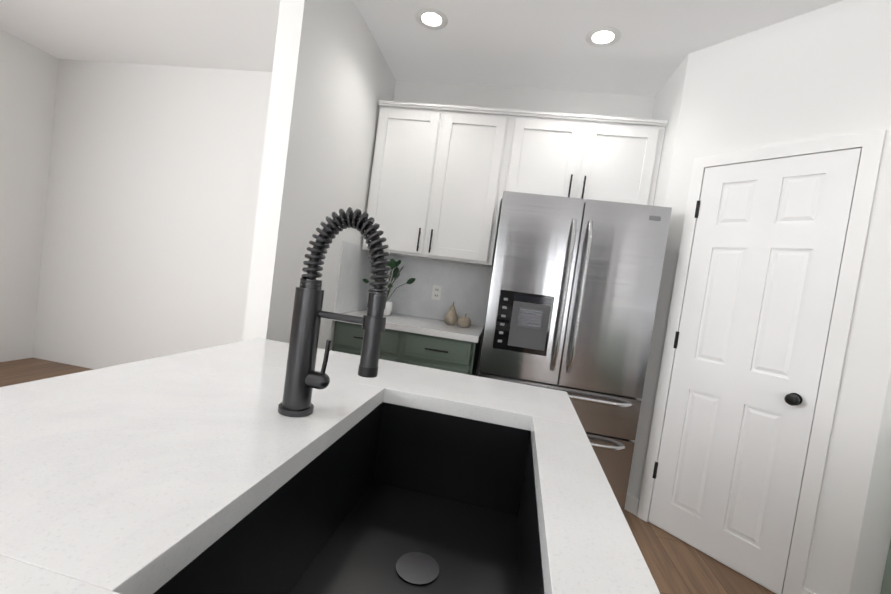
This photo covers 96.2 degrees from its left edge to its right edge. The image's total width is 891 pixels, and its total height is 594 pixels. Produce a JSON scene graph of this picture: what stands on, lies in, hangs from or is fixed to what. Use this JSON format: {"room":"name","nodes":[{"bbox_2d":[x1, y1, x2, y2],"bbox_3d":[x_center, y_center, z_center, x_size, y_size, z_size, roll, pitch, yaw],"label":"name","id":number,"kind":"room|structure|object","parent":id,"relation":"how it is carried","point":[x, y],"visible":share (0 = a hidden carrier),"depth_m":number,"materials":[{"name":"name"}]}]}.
{"room":"kitchen","nodes":[
{"label":"kitchen","id":0,"kind":"room"},
{"bbox_2d":[0,29,58,361],"bbox_3d":[-4.314,-0.697,-0.287,0.100,2.740,8.020,8,3,8],"label":"wall","id":1,"kind":"structure","parent":0,"point":[28,77],"depth_m":3.49,"materials":[{"name":"white paint"}]},
{"bbox_2d":[242,0,395,350],"bbox_3d":[-0.734,-0.347,2.548,0.120,2.740,1.370,8,3,8],"label":"wall","id":2,"kind":"structure","parent":0,"point":[333,80],"depth_m":2.04,"materials":[{"name":"white paint"}]},
{"bbox_2d":[33,59,654,375],"bbox_3d":[-0.517,-0.350,3.259,6.620,2.740,0.100,8,3,8],"label":"wall","id":3,"kind":"structure","parent":0,"point":[154,177],"depth_m":3.50,"materials":[{"name":"white paint"}]},
{"bbox_2d":[333,241,491,325],"bbox_3d":[-0.182,-0.068,2.836,0.954,0.476,0.650,8,3,8],"label":"backsplash","id":4,"kind":"structure","parent":3,"relation":"attached to","point":[465,289],"depth_m":3.11,"materials":[{"name":"tile"}]},
{"bbox_2d":[431,285,441,299],"bbox_3d":[-0.070,-0.035,3.133,0.070,0.115,0.007,8,3,8],"label":"electrical outlet","id":5,"kind":"object","parent":4,"relation":"attached to","point":[436,292],"visible":1,"depth_m":3.13,"materials":[{"name":"white plastic"}]},
{"bbox_2d":[362,100,513,267],"bbox_3d":[-0.059,-0.806,2.950,0.920,1.048,0.348,8,3,8],"label":"upper cabinet","id":6,"kind":"object","parent":3,"relation":"attached to","point":[444,178],"depth_m":2.78,"materials":[{"name":"white wood"}]},
{"bbox_2d":[502,110,667,205],"bbox_3d":[0.910,-0.900,2.802,0.996,0.590,0.348,8,3,8],"label":"upper cabinet","id":7,"kind":"object","parent":3,"relation":"attached to","point":[593,157],"depth_m":2.63,"materials":[{"name":"white wood"}]},
{"bbox_2d":[0,358,774,593],"bbox_3d":[-1.252,1.164,-0.648,6.720,0.100,8.120,8,3,8],"label":"floor","id":8,"kind":"structure","parent":0,"point":[675,565],"depth_m":2.02,"materials":[{"name":"brown wood"}]},
{"bbox_2d":[0,338,659,593],"bbox_3d":[-0.589,0.737,-0.568,1.306,0.915,4.193,8,3,8],"label":"kitchen island","id":9,"kind":"object","parent":8,"relation":"on","point":[210,470],"visible":0.98,"depth_m":0.75,"materials":[{"name":"white stone"}]},
{"bbox_2d":[278,207,390,416],"bbox_3d":[-0.225,0.035,0.838,0.209,0.443,0.072,8,3,8],"label":"faucet","id":10,"kind":"object","parent":9,"relation":"on","point":[303,378],"visible":1,"depth_m":0.82,"materials":[{"name":"grey metal"}]},
{"bbox_2d":[332,309,483,375],"bbox_3d":[-0.275,0.622,2.863,0.953,0.915,0.656,8,3,8],"label":"base cabinet","id":11,"kind":"object","parent":8,"relation":"on","point":[426,342],"visible":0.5,"depth_m":2.56,"materials":[{"name":"green wood"}]},
{"bbox_2d":[363,257,414,315],"bbox_3d":[-0.421,-0.087,2.874,0.397,0.446,0.216,8,3,8],"label":"potted plant","id":12,"kind":"object","parent":11,"relation":"on","point":[393,263],"visible":0.48,"depth_m":2.88,"materials":[{"name":"green plant"}]},
{"bbox_2d":[444,303,457,324],"bbox_3d":[0.047,0.117,2.893,0.100,0.166,0.100,8,3,8],"label":"pear","id":13,"kind":"object","parent":11,"relation":"on","point":[451,317],"visible":1,"depth_m":2.86,"materials":[{"name":"ceramic"}]},
{"bbox_2d":[457,314,470,326],"bbox_3d":[0.136,0.166,2.850,0.100,0.096,0.100,8,3,8],"label":"apple","id":14,"kind":"object","parent":11,"relation":"on","point":[463,321],"visible":1,"depth_m":2.81,"materials":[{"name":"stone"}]},
{"bbox_2d":[478,191,671,509],"bbox_3d":[0.725,0.320,2.627,0.930,1.800,0.774,8,3,8],"label":"fridge","id":15,"kind":"object","parent":8,"relation":"on","point":[573,295],"visible":0.83,"depth_m":2.29,"materials":[{"name":"silver metal"}]},
{"bbox_2d":[880,540,890,593],"bbox_3d":[2.007,1.036,0.944,0.623,0.876,1.314,8,3,8],"label":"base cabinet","id":16,"kind":"object","parent":8,"relation":"on","point":[886,586],"depth_m":1.59,"materials":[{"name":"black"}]},
{"bbox_2d":[0,0,842,95],"bbox_3d":[-0.874,-1.648,-0.777,6.720,0.100,8.120,8,3,8],"label":"ceiling","id":17,"kind":"structure","parent":0,"point":[538,44],"depth_m":2.61,"materials":[{"name":"white paint"}]},
{"bbox_2d":[415,8,447,29],"bbox_3d":[-0.082,-1.632,2.351,0.194,0.004,0.194,8,3,8],"label":"recessed light","id":18,"kind":"object","parent":17,"relation":"in","point":[432,18],"visible":1,"depth_m":2.35,"materials":[{"name":"white"}]},
{"bbox_2d":[585,26,620,46],"bbox_3d":[0.908,-1.497,2.307,0.194,0.004,0.194,8,3,8],"label":"recessed light","id":19,"kind":"object","parent":17,"relation":"in","point":[603,36],"visible":1,"depth_m":2.30,"materials":[{"name":"white"}]},
{"bbox_2d":[627,0,890,593],"bbox_3d":[1.931,0.026,2.223,1.420,2.740,1.240,8,3,8],"label":"wall","id":20,"kind":"structure","parent":0,"point":[823,72],"depth_m":1.80,"materials":[{"name":"white paint"}]},
{"bbox_2d":[624,493,815,593],"bbox_3d":[1.458,1.294,2.317,0.844,0.095,1.258,8,3,8],"label":"baseboard","id":21,"kind":"structure","parent":20,"relation":"attached to","point":[631,504],"depth_m":2.39,"materials":[{"name":"white wood"}]},
{"bbox_2d":[637,129,885,593],"bbox_3d":[1.493,0.297,2.023,0.534,2.104,0.534,8,3,8],"label":"pantry door","id":22,"kind":"structure","parent":20,"relation":"in","point":[759,265],"depth_m":1.96,"materials":[{"name":"white wood"}]}
]}

